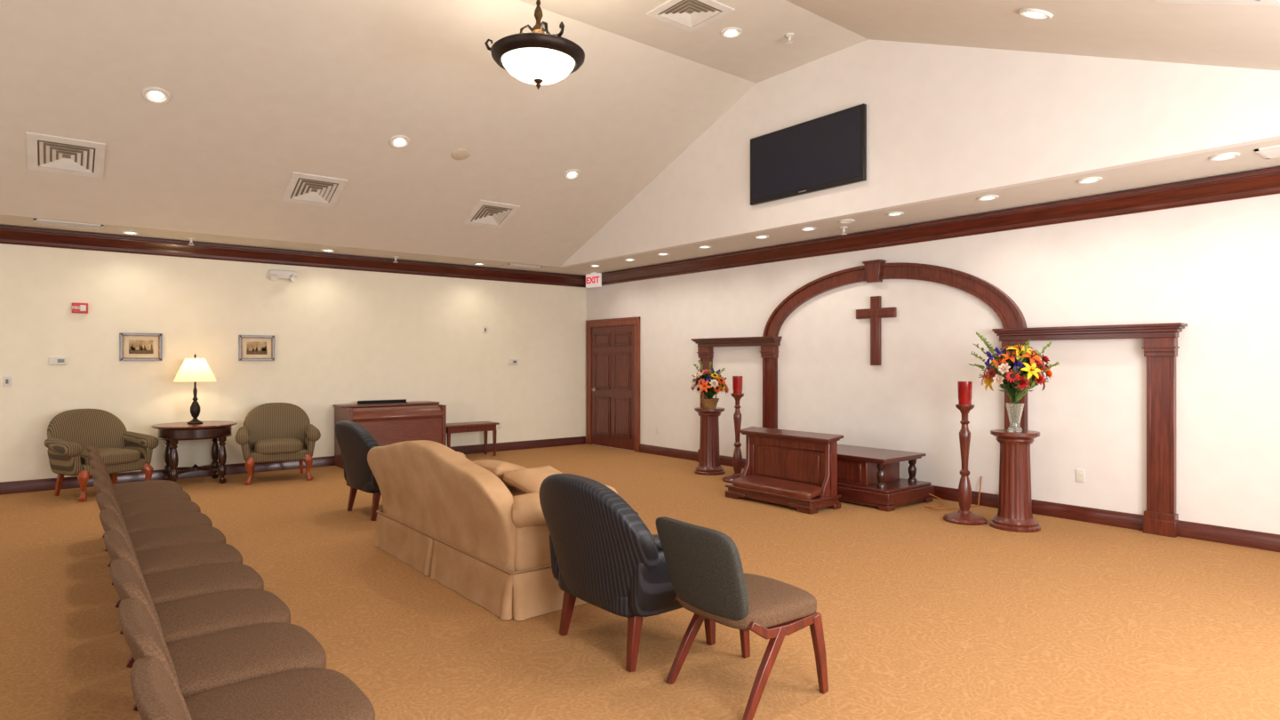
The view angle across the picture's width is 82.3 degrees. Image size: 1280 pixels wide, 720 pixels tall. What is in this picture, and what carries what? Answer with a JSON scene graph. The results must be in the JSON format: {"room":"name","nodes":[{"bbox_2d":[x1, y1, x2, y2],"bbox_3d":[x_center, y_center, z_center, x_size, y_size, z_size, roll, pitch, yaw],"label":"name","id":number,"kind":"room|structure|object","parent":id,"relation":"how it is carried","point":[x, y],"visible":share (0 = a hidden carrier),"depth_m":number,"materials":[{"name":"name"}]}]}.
{"room":"funeral home chapel","nodes":[
{"label":"funeral home chapel","id":0,"kind":"room"},
{"bbox_2d":[0,243,585,482],"bbox_3d":[-5.864,0.000,9.272,12.690,3.200,0.100,0,0,-39],"label":"wall","id":1,"kind":"structure","parent":0,"point":[342,336],"depth_m":9.84,"materials":[{"name":"beige paint"}]},
{"bbox_2d":[2,376,11,386],"bbox_3d":[-7.095,0.240,8.209,0.072,0.116,0.018,0,0,-39],"label":"light switch","id":2,"kind":"object","parent":1,"relation":"attached to","point":[6,380],"visible":1,"depth_m":8.21,"materials":[{"name":"white plastic"}]},
{"bbox_2d":[48,357,66,364],"bbox_3d":[-6.743,0.010,8.482,0.160,0.090,0.033,0,0,-39],"label":"thermostat","id":3,"kind":"object","parent":1,"relation":"attached to","point":[52,360],"visible":1,"depth_m":8.47,"materials":[{"name":"white plastic"}]},
{"bbox_2d":[72,303,87,313],"bbox_3d":[-6.577,-0.610,8.602,0.150,0.120,0.055,0,0,-39],"label":"fire alarm","id":4,"kind":"object","parent":1,"relation":"attached to","point":[76,308],"visible":1,"depth_m":8.59,"materials":[{"name":"red plastic"}]},
{"bbox_2d":[120,332,162,360],"bbox_3d":[-6.117,-0.160,8.985,0.434,0.344,0.034,0,0,-39],"label":"framed picture","id":5,"kind":"object","parent":1,"relation":"attached to","point":[133,347],"visible":1,"depth_m":8.98,"materials":[{"name":"brown wood"}]},
{"bbox_2d":[128,339,153,353],"bbox_3d":[-6.120,-0.160,8.988,0.250,0.170,0.005,0,0,-39],"label":"print","id":6,"kind":"object","parent":5,"relation":"attached to","point":[135,346],"depth_m":8.99},
{"bbox_2d":[238,335,274,360],"bbox_3d":[-5.119,-0.160,9.789,0.434,0.344,0.034,0,0,-39],"label":"framed picture","id":7,"kind":"object","parent":1,"relation":"attached to","point":[252,348],"visible":1,"depth_m":9.79,"materials":[{"name":"brown wood"}]},
{"bbox_2d":[246,341,267,354],"bbox_3d":[-5.121,-0.160,9.791,0.250,0.170,0.005,0,0,-39],"label":"print","id":8,"kind":"object","parent":7,"relation":"attached to","point":[252,348],"depth_m":9.79},
{"bbox_2d":[268,269,297,281],"bbox_3d":[-4.832,-1.140,9.926,0.351,0.159,0.180,0,0,-39],"label":"emergency light","id":9,"kind":"object","parent":1,"relation":"attached to","point":[275,275],"visible":1,"depth_m":9.91,"materials":[{"name":"white plastic"}]},
{"bbox_2d":[0,225,585,287],"bbox_3d":[-5.796,-1.393,9.186,12.490,0.185,0.120,0,0,-39],"label":"trim","id":10,"kind":"structure","parent":1,"relation":"attached to","point":[18,236],"depth_m":9.76,"materials":[{"name":"brown wood"}]},
{"bbox_2d":[0,436,585,494],"bbox_3d":[-5.834,1.433,9.218,12.470,0.135,0.022,0,0,-39],"label":"baseboard","id":11,"kind":"structure","parent":1,"relation":"attached to","point":[70,482],"depth_m":9.66,"materials":[{"name":"brown wood"}]},
{"bbox_2d":[482,326,487,333],"bbox_3d":[-2.514,-0.490,11.895,0.072,0.116,0.018,0,0,-39],"label":"light switch","id":12,"kind":"object","parent":1,"relation":"attached to","point":[484,328],"visible":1,"depth_m":11.89,"materials":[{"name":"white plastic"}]},
{"bbox_2d":[496,422,501,429],"bbox_3d":[-2.321,1.080,12.054,0.072,0.116,0.013,0,0,-39],"label":"power outlet","id":13,"kind":"object","parent":1,"relation":"attached to","point":[499,427],"visible":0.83,"depth_m":12.05,"materials":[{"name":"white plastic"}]},
{"bbox_2d":[508,359,517,364],"bbox_3d":[-2.120,0.030,12.203,0.160,0.090,0.033,0,0,-39],"label":"thermostat","id":14,"kind":"object","parent":1,"relation":"attached to","point":[510,361],"visible":1,"depth_m":12.19,"materials":[{"name":"white plastic"}]},
{"bbox_2d":[0,0,1279,276],"bbox_3d":[-2.190,-2.400,4.707,12.490,1.800,11.620,0,0,-39],"label":"ceiling","id":15,"kind":"structure","parent":0,"point":[261,92],"depth_m":7.22,"materials":[{"name":"paint"}]},
{"bbox_2d":[26,131,105,178],"bbox_3d":[-5.486,-1.947,7.007,0.580,0.234,0.543,0,0,-39],"label":"ceiling vent","id":16,"kind":"object","parent":15,"relation":"in","point":[45,153],"visible":1,"depth_m":6.99,"materials":[{"name":"white plastic"}]},
{"bbox_2d":[33,218,103,229],"bbox_3d":[-6.271,-1.494,8.046,0.600,0.015,0.250,0,0,-39],"label":"ceiling vent","id":17,"kind":"object","parent":15,"relation":"in","point":[36,220],"visible":1,"depth_m":8.02,"materials":[{"name":"white plastic"}]},
{"bbox_2d":[120,231,139,234],"bbox_3d":[-5.984,-1.496,8.598,0.182,0.021,0.182,0,0,-39],"label":"recessed light","id":18,"kind":"object","parent":15,"relation":"in","point":[123,232],"visible":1,"depth_m":8.59,"materials":[{"name":"white plastic"}]},
{"bbox_2d":[141,87,170,103],"bbox_3d":[-4.345,-2.376,6.578,0.216,0.097,0.205,0,0,-34],"label":"recessed light","id":19,"kind":"object","parent":15,"relation":"in","point":[156,95],"visible":1,"depth_m":6.57,"materials":[{"name":"white plastic"}]},
{"bbox_2d":[187,237,195,245],"bbox_3d":[-5.532,-1.459,9.026,0.090,0.092,0.090,0,0,-39],"label":"sprinkler head","id":20,"kind":"object","parent":15,"relation":"attached to","point":[189,238],"visible":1,"depth_m":9.01},
{"bbox_2d":[280,171,347,207],"bbox_3d":[-3.740,-1.947,8.411,0.580,0.234,0.543,0,0,-39],"label":"ceiling vent","id":21,"kind":"object","parent":15,"relation":"in","point":[305,188],"visible":1,"depth_m":8.40,"materials":[{"name":"white plastic"}]},
{"bbox_2d":[320,248,335,252],"bbox_3d":[-4.254,-1.496,9.990,0.182,0.021,0.182,0,0,-39],"label":"recessed light","id":22,"kind":"object","parent":15,"relation":"in","point":[322,250],"visible":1,"depth_m":9.94,"materials":[{"name":"white plastic"}]},
{"bbox_2d":[389,135,409,148],"bbox_3d":[-2.615,-2.376,7.970,0.216,0.097,0.205,0,0,-34],"label":"recessed light","id":23,"kind":"object","parent":15,"relation":"in","point":[399,141],"visible":1,"depth_m":7.96,"materials":[{"name":"white plastic"}]},
{"bbox_2d":[451,148,469,159],"bbox_3d":[-2.067,-2.367,8.437,0.200,0.090,0.190,0,0,-34],"label":"cover plate","id":24,"kind":"object","parent":15,"relation":"attached to","point":[460,154],"visible":1,"depth_m":8.41,"materials":[{"name":"beige plastic"}]},
{"bbox_2d":[462,200,519,228],"bbox_3d":[-1.996,-1.947,9.816,0.580,0.234,0.543,0,0,-39],"label":"ceiling vent","id":25,"kind":"object","parent":15,"relation":"in","point":[485,213],"visible":1,"depth_m":9.80,"materials":[{"name":"white plastic"}]},
{"bbox_2d":[502,263,542,268],"bbox_3d":[-1.870,-1.494,11.653,0.600,0.015,0.200,0,0,-39],"label":"ceiling vent","id":26,"kind":"object","parent":15,"relation":"in","point":[508,264],"visible":1,"depth_m":11.62,"materials":[{"name":"white plastic"}]},
{"bbox_2d":[484,0,584,89],"bbox_3d":[-0.788,-2.683,5.803,0.749,1.075,0.790,0,0,-39],"label":"pendant light","id":27,"kind":"object","parent":15,"relation":"hanging from","point":[539,58],"visible":1,"depth_m":5.64,"materials":[{"name":"brown metal"}]},
{"bbox_2d":[563,168,580,179],"bbox_3d":[-0.870,-2.376,9.375,0.216,0.097,0.205,0,0,-34],"label":"recessed light","id":28,"kind":"object","parent":15,"relation":"in","point":[573,173],"visible":1,"depth_m":9.36,"materials":[{"name":"white plastic"}]},
{"bbox_2d":[585,272,601,287],"bbox_3d":[-0.796,-1.376,12.581,0.330,0.252,0.054,0,0,40],"label":"exit sign","id":29,"kind":"object","parent":15,"relation":"hanging from","point":[593,279],"visible":1,"depth_m":12.55,"materials":[{"name":"white plastic"}]},
{"bbox_2d":[624,258,635,261],"bbox_3d":[-0.149,-1.496,10.919,0.182,0.021,0.182,0,0,-39],"label":"recessed light","id":30,"kind":"object","parent":15,"relation":"in","point":[626,260],"visible":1,"depth_m":10.90,"materials":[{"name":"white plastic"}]},
{"bbox_2d":[656,252,669,255],"bbox_3d":[0.327,-1.496,10.327,0.182,0.021,0.182,0,0,-39],"label":"recessed light","id":31,"kind":"object","parent":15,"relation":"in","point":[660,253],"visible":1,"depth_m":10.27,"materials":[{"name":"white plastic"}]},
{"bbox_2d":[645,0,735,31],"bbox_3d":[0.461,-3.211,6.764,0.580,0.022,0.580,0,0,-39],"label":"ceiling vent","id":32,"kind":"object","parent":15,"relation":"in","point":[688,15],"visible":1,"depth_m":6.77,"materials":[{"name":"white plastic"}]},
{"bbox_2d":[697,245,711,248],"bbox_3d":[0.854,-1.496,9.673,0.182,0.021,0.182,0,0,-39],"label":"recessed light","id":33,"kind":"object","parent":15,"relation":"in","point":[700,246],"visible":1,"depth_m":9.64,"materials":[{"name":"white plastic"}]},
{"bbox_2d":[720,27,742,38],"bbox_3d":[0.898,-3.213,7.193,0.217,0.021,0.217,0,0,-39],"label":"recessed light","id":34,"kind":"object","parent":15,"relation":"in","point":[728,32],"visible":1,"depth_m":7.18,"materials":[{"name":"white plastic"}]},
{"bbox_2d":[754,235,769,239],"bbox_3d":[1.481,-1.496,8.894,0.182,0.021,0.182,0,0,-39],"label":"recessed light","id":35,"kind":"object","parent":15,"relation":"in","point":[756,236],"visible":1,"depth_m":8.88,"materials":[{"name":"white plastic"}]},
{"bbox_2d":[784,32,793,44],"bbox_3d":[1.481,-3.176,7.251,0.090,0.092,0.090,0,0,-39],"label":"sprinkler head","id":36,"kind":"object","parent":15,"relation":"attached to","point":[788,36],"visible":1,"depth_m":7.24},
{"bbox_2d":[800,226,816,231],"bbox_3d":[1.920,-1.496,8.348,0.182,0.021,0.182,0,0,-39],"label":"recessed light","id":37,"kind":"object","parent":15,"relation":"in","point":[807,228],"visible":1,"depth_m":8.33,"materials":[{"name":"white plastic"}]},
{"bbox_2d":[840,226,847,234],"bbox_3d":[2.303,-1.459,8.272,0.090,0.092,0.090,0,0,-39],"label":"sprinkler head","id":38,"kind":"object","parent":15,"relation":"attached to","point":[843,228],"visible":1,"depth_m":8.26},
{"bbox_2d":[838,219,855,223],"bbox_3d":[2.225,-1.496,7.889,0.171,0.021,0.171,0,0,-39],"label":"recessed light","id":39,"kind":"object","parent":15,"relation":"in","point":[841,220],"visible":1,"depth_m":7.89,"materials":[{"name":"white plastic"}]},
{"bbox_2d":[886,211,903,215],"bbox_3d":[2.609,-1.496,7.492,0.171,0.021,0.171,0,0,-39],"label":"recessed light","id":40,"kind":"object","parent":15,"relation":"in","point":[893,213],"visible":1,"depth_m":7.50,"materials":[{"name":"white plastic"}]},
{"bbox_2d":[976,194,999,200],"bbox_3d":[3.205,-1.496,6.752,0.182,0.021,0.182,0,0,-39],"label":"recessed light","id":41,"kind":"object","parent":15,"relation":"in","point":[991,196],"visible":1,"depth_m":6.74,"materials":[{"name":"white plastic"}]},
{"bbox_2d":[1018,8,1053,20],"bbox_3d":[2.702,-2.363,5.000,0.216,0.097,0.205,0,0,-44],"label":"recessed light","id":42,"kind":"object","parent":15,"relation":"in","point":[1028,12],"visible":1,"depth_m":4.98,"materials":[{"name":"white plastic"}]},
{"bbox_2d":[1076,176,1102,183],"bbox_3d":[3.738,-1.496,6.089,0.182,0.021,0.182,0,0,-39],"label":"recessed light","id":43,"kind":"object","parent":15,"relation":"in","point":[1091,180],"visible":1,"depth_m":6.08,"materials":[{"name":"white plastic"}]},
{"bbox_2d":[1155,0,1279,5],"bbox_3d":[2.880,-1.922,3.759,0.580,0.234,0.543,0,0,-39],"label":"ceiling vent","id":44,"kind":"object","parent":15,"relation":"in","point":[1207,2],"visible":1,"depth_m":3.87,"materials":[{"name":"white plastic"}]},
{"bbox_2d":[1208,152,1240,160],"bbox_3d":[4.294,-1.496,5.382,0.182,0.021,0.182,0,0,-39],"label":"recessed light","id":45,"kind":"object","parent":15,"relation":"in","point":[1233,155],"visible":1,"depth_m":5.37,"materials":[{"name":"white plastic"}]},
{"bbox_2d":[1254,144,1279,159],"bbox_3d":[4.697,-1.494,5.090,0.350,0.015,0.600,0,0,-39],"label":"ceiling vent","id":46,"kind":"object","parent":15,"relation":"in","point":[1274,151],"visible":1,"depth_m":5.24,"materials":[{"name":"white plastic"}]},
{"bbox_2d":[0,443,1279,719],"bbox_3d":[-2.190,1.550,4.707,12.490,0.100,11.620,0,0,-39],"label":"floor","id":47,"kind":"structure","parent":0,"point":[924,616],"depth_m":4.22,"materials":[{"name":"orange carpet"}]},
{"bbox_2d":[43,408,159,502],"bbox_3d":[-6.072,1.035,8.228,0.811,0.949,0.952,0,0,27],"label":"armchair","id":48,"kind":"object","parent":47,"relation":"on","point":[69,433],"visible":0.88,"depth_m":8.18,"materials":[{"name":"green fabric"}]},
{"bbox_2d":[86,445,182,537],"bbox_3d":[-4.211,1.104,6.110,0.648,0.808,0.527,0,0,-39],"label":"chair","id":49,"kind":"object","parent":47,"relation":"on","point":[152,484],"visible":0.32,"depth_m":6.04,"materials":[{"name":"brown fabric"}]},
{"bbox_2d":[88,451,191,560],"bbox_3d":[-3.873,1.104,5.676,0.648,0.808,0.527,0,0,-39],"label":"chair","id":50,"kind":"object","parent":47,"relation":"on","point":[148,495],"visible":0.28,"depth_m":5.61,"materials":[{"name":"brown fabric"}]},
{"bbox_2d":[88,459,200,582],"bbox_3d":[-3.535,1.104,5.242,0.648,0.808,0.527,0,0,-39],"label":"chair","id":51,"kind":"object","parent":47,"relation":"on","point":[161,506],"visible":0.35,"depth_m":5.17,"materials":[{"name":"brown fabric"}]},
{"bbox_2d":[91,468,212,603],"bbox_3d":[-3.197,1.104,4.808,0.648,0.808,0.527,0,0,-38],"label":"chair","id":52,"kind":"object","parent":47,"relation":"on","point":[134,524],"visible":0.38,"depth_m":4.74,"materials":[{"name":"brown fabric"}]},
{"bbox_2d":[130,656,187,719],"bbox_3d":[-0.832,1.104,1.769,0.648,0.808,0.527,0,0,-39],"label":"chair","id":53,"kind":"object","parent":47,"relation":"on","point":[156,697],"visible":1,"depth_m":1.61,"materials":[{"name":"brown fabric"}]},
{"bbox_2d":[93,479,225,629],"bbox_3d":[-2.859,1.104,4.374,0.648,0.808,0.527,0,0,-39],"label":"chair","id":54,"kind":"object","parent":47,"relation":"on","point":[141,540],"visible":0.44,"depth_m":4.31,"materials":[{"name":"brown fabric"}]},
{"bbox_2d":[96,492,242,662],"bbox_3d":[-2.522,1.104,3.940,0.648,0.808,0.527,0,0,-39],"label":"chair","id":55,"kind":"object","parent":47,"relation":"on","point":[178,556],"visible":0.34,"depth_m":3.87,"materials":[{"name":"brown fabric"}]},
{"bbox_2d":[99,508,263,668],"bbox_3d":[-2.184,1.104,3.506,0.648,0.808,0.527,0,0,-39],"label":"chair","id":56,"kind":"object","parent":47,"relation":"on","point":[171,585],"visible":0.47,"depth_m":3.44,"materials":[{"name":"brown fabric"}]},
{"bbox_2d":[151,420,237,483],"bbox_3d":[-5.433,1.140,8.951,0.900,0.720,0.900,0,0,-39],"label":"side table","id":57,"kind":"object","parent":47,"relation":"on","point":[172,433],"visible":0.95,"depth_m":8.82,"materials":[{"name":"brown wood"}]},
{"bbox_2d":[173,353,216,423],"bbox_3d":[-5.446,0.350,8.967,0.454,0.860,0.454,0,0,-39],"label":"table lamp","id":58,"kind":"object","parent":57,"relation":"on","point":[195,370],"visible":1,"depth_m":8.87,"materials":[{"name":"white fabric"}]},
{"bbox_2d":[104,530,290,711],"bbox_3d":[-1.846,1.104,3.071,0.648,0.808,0.527,0,0,-40],"label":"chair","id":59,"kind":"object","parent":47,"relation":"on","point":[179,620],"visible":0.45,"depth_m":3.00,"materials":[{"name":"brown fabric"}]},
{"bbox_2d":[109,558,326,699],"bbox_3d":[-1.508,1.104,2.637,0.648,0.808,0.527,0,0,-39],"label":"chair","id":60,"kind":"object","parent":47,"relation":"on","point":[200,664],"visible":0.51,"depth_m":2.57,"materials":[{"name":"brown fabric"}]},
{"bbox_2d":[118,597,375,719],"bbox_3d":[-1.170,1.104,2.203,0.648,0.808,0.527,0,0,-39],"label":"chair","id":61,"kind":"object","parent":47,"relation":"on","point":[309,693],"visible":0.8,"depth_m":2.21,"materials":[{"name":"brown fabric"}]},
{"bbox_2d":[235,402,320,485],"bbox_3d":[-4.588,1.035,9.287,0.952,0.949,0.811,0,0,-29],"label":"armchair","id":62,"kind":"object","parent":47,"relation":"on","point":[271,432],"visible":1,"depth_m":9.28,"materials":[{"name":"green fabric"}]},
{"bbox_2d":[335,420,388,520],"bbox_3d":[-2.529,1.042,7.203,0.808,0.923,0.875,0,0,-42],"label":"armchair","id":63,"kind":"object","parent":47,"relation":"on","point":[355,442],"visible":0.44,"depth_m":6.86,"materials":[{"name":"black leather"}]},
{"bbox_2d":[332,399,446,468],"bbox_3d":[-3.591,1.039,10.569,1.420,0.922,0.690,0,0,-39],"label":"piano","id":64,"kind":"object","parent":47,"relation":"on","point":[388,421],"visible":0.61,"depth_m":10.37,"materials":[{"name":"brown wood"}]},
{"bbox_2d":[446,421,499,455],"bbox_3d":[-2.665,1.240,11.334,0.880,0.520,0.400,0,0,-39],"label":"bench","id":65,"kind":"object","parent":47,"relation":"on","point":[476,426],"visible":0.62,"depth_m":11.29,"materials":[{"name":"brown wood"}]},
{"bbox_2d":[367,440,617,620],"bbox_3d":[-1.151,1.028,5.312,1.011,0.935,2.400,0,0,-39],"label":"sofa","id":66,"kind":"object","parent":47,"relation":"on","point":[444,516],"visible":0.86,"depth_m":4.59,"materials":[{"name":"beige fabric"}]},
{"bbox_2d":[472,459,526,486],"bbox_3d":[-0.965,0.820,5.282,0.400,0.200,0.412,0,0,-42],"label":"throw pillow","id":67,"kind":"object","parent":66,"relation":"on","point":[498,468],"visible":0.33,"depth_m":5.12,"materials":[{"name":"beige fabric"}]},
{"bbox_2d":[505,485,525,495],"bbox_3d":[-1.053,1.015,5.391,0.640,0.170,0.630,0,0,-39],"label":"seat cushion","id":68,"kind":"object","parent":66,"relation":"on","point":[515,492],"depth_m":5.25,"materials":[{"name":"beige fabric"}]},
{"bbox_2d":[503,465,563,494],"bbox_3d":[-0.652,0.830,4.957,0.413,0.186,0.408,0,0,-44],"label":"throw pillow","id":69,"kind":"object","parent":66,"relation":"on","point":[526,480],"visible":0.46,"depth_m":4.87,"materials":[{"name":"beige fabric"}]},
{"bbox_2d":[539,473,715,671],"bbox_3d":[-0.065,1.042,3.902,0.808,0.923,0.875,0,0,-39],"label":"armchair","id":70,"kind":"object","parent":47,"relation":"on","point":[604,556],"visible":0.84,"depth_m":3.55,"materials":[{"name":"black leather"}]},
{"bbox_2d":[694,407,725,475],"bbox_3d":[0.924,1.070,9.729,0.410,0.860,0.410,0,0,-39],"label":"pedestal","id":71,"kind":"object","parent":47,"relation":"on","point":[709,458],"visible":0.99,"depth_m":9.61,"materials":[{"name":"brown wood"}]},
{"bbox_2d":[690,360,728,408],"bbox_3d":[0.925,0.319,9.723,0.506,0.642,0.504,0,0,5],"label":"flower arrangement","id":72,"kind":"object","parent":71,"relation":"on","point":[710,382],"visible":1,"depth_m":9.63,"materials":[{"name":"plant"}]},
{"bbox_2d":[699,389,719,408],"bbox_3d":[0.924,0.447,9.729,0.260,0.386,0.260,0,0,-39],"label":"basket","id":73,"kind":"object","parent":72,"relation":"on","point":[709,403],"depth_m":9.65,"materials":[{"name":"wicker"}]},
{"bbox_2d":[722,376,743,482],"bbox_3d":[1.210,0.850,9.087,0.380,1.300,0.380,0,0,-39],"label":"candle stand","id":74,"kind":"object","parent":47,"relation":"on","point":[737,395],"visible":0.89,"depth_m":9.05,"materials":[{"name":"brown wood"}]},
{"bbox_2d":[655,516,828,719],"bbox_3d":[0.441,1.104,3.321,0.648,0.808,0.527,0,0,-37],"label":"chair","id":75,"kind":"object","parent":47,"relation":"on","point":[708,578],"visible":1,"depth_m":3.15,"materials":[{"name":"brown fabric"}]},
{"bbox_2d":[725,426,843,514],"bbox_3d":[1.485,1.128,7.716,0.490,0.743,1.240,0,0,-39],"label":"kneeler","id":76,"kind":"object","parent":47,"relation":"on","point":[792,468],"visible":1,"depth_m":7.61,"materials":[{"name":"brown wood"}]},
{"bbox_2d":[837,444,981,511],"bbox_3d":[2.498,1.248,8.009,1.036,0.505,1.995,0,0,-39],"label":"bier","id":77,"kind":"object","parent":47,"relation":"on","point":[866,476],"visible":0.54,"depth_m":7.62,"materials":[{"name":"brown wood"}]},
{"bbox_2d":[943,381,987,525],"bbox_3d":[3.028,0.850,6.828,0.380,1.300,0.380,0,0,-39],"label":"candle stand","id":78,"kind":"object","parent":47,"relation":"on","point":[964,516],"visible":1,"depth_m":6.79,"materials":[{"name":"brown wood"}]},
{"bbox_2d":[989,429,1040,532],"bbox_3d":[3.363,1.070,6.571,0.410,0.860,0.410,0,0,-39],"label":"pedestal","id":79,"kind":"object","parent":47,"relation":"on","point":[1014,512],"visible":1,"depth_m":6.46,"materials":[{"name":"brown wood"}]},
{"bbox_2d":[968,331,1059,431],"bbox_3d":[3.344,0.187,6.562,0.634,0.906,0.592,0,0,9],"label":"flower arrangement","id":80,"kind":"object","parent":79,"relation":"on","point":[1016,369],"visible":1,"depth_m":6.49,"materials":[{"name":"multicoloured plant"}]},
{"bbox_2d":[560,39,1279,267],"bbox_3d":[1.865,-2.360,7.970,0.100,1.720,9.940,0,0,-39],"label":"wall","id":81,"kind":"structure","parent":0,"point":[944,122],"depth_m":6.74,"materials":[{"name":"white paint"}]},
{"bbox_2d":[750,103,866,205],"bbox_3d":[1.779,-2.190,7.953,0.053,0.770,1.540,0,0,-39],"label":"television","id":82,"kind":"object","parent":81,"relation":"attached to","point":[828,151],"visible":1,"depth_m":7.84,"materials":[{"name":"black plastic"}]},
{"bbox_2d":[585,193,1279,534],"bbox_3d":[2.714,0.000,8.654,0.100,3.200,11.620,0,0,-39],"label":"wall","id":83,"kind":"structure","parent":0,"point":[1213,268],"depth_m":7.11,"materials":[{"name":"white paint"}]},
{"bbox_2d":[585,316,639,452],"bbox_3d":[-0.490,0.398,12.494,0.076,2.205,1.490,0,0,-39],"label":"door","id":84,"kind":"structure","parent":83,"relation":"in","point":[612,345],"depth_m":12.49,"materials":[{"name":"brown wood"}]},
{"bbox_2d":[656,425,659,433],"bbox_3d":[0.282,1.100,11.588,0.013,0.116,0.072,0,0,-39],"label":"power outlet","id":85,"kind":"object","parent":83,"relation":"attached to","point":[657,427],"visible":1,"depth_m":11.58,"materials":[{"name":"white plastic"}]},
{"bbox_2d":[856,296,896,365],"bbox_3d":[2.735,-0.340,8.504,0.058,0.800,0.510,0,0,-39],"label":"cross","id":86,"kind":"object","parent":83,"relation":"attached to","point":[876,313],"visible":1,"depth_m":8.47,"materials":[{"name":"brown wood"}]},
{"bbox_2d":[584,167,1279,285],"bbox_3d":[2.628,-1.393,8.585,0.120,0.185,11.620,0,0,-39],"label":"trim","id":87,"kind":"structure","parent":83,"relation":"attached to","point":[1267,181],"depth_m":7.33,"materials":[{"name":"brown wood"}]},
{"bbox_2d":[691,259,1187,537],"bbox_3d":[2.692,0.175,8.470,0.173,2.650,5.980,0,0,-39],"label":"wooden archway","id":88,"kind":"object","parent":83,"relation":"attached to","point":[1160,348],"visible":0.8,"depth_m":7.14,"materials":[{"name":"brown wood"}]},
{"bbox_2d":[691,336,782,346],"bbox_3d":[1.308,-0.250,10.186,0.170,0.120,1.570,0,0,-39],"label":"shelf","id":89,"kind":"object","parent":88,"relation":"attached to","point":[764,340],"depth_m":10.05,"materials":[{"name":"brown wood"}]},
{"bbox_2d":[992,322,1187,341],"bbox_3d":[4.073,-0.250,6.751,0.170,0.120,1.570,0,0,-39],"label":"shelf","id":90,"kind":"object","parent":88,"relation":"attached to","point":[1148,332],"depth_m":6.63,"materials":[{"name":"brown wood"}]},
{"bbox_2d":[639,443,1279,551],"bbox_3d":[3.149,1.433,8.016,0.022,0.135,10.080,0,0,-39],"label":"baseboard","id":91,"kind":"structure","parent":83,"relation":"attached to","point":[1203,532],"depth_m":6.68,"materials":[{"name":"brown wood"}]},
{"bbox_2d":[1075,469,1084,482],"bbox_3d":[4.107,1.080,6.836,0.013,0.116,0.072,0,0,-39],"label":"power outlet","id":92,"kind":"object","parent":83,"relation":"attached to","point":[1079,473],"visible":1,"depth_m":6.83,"materials":[{"name":"white plastic"}]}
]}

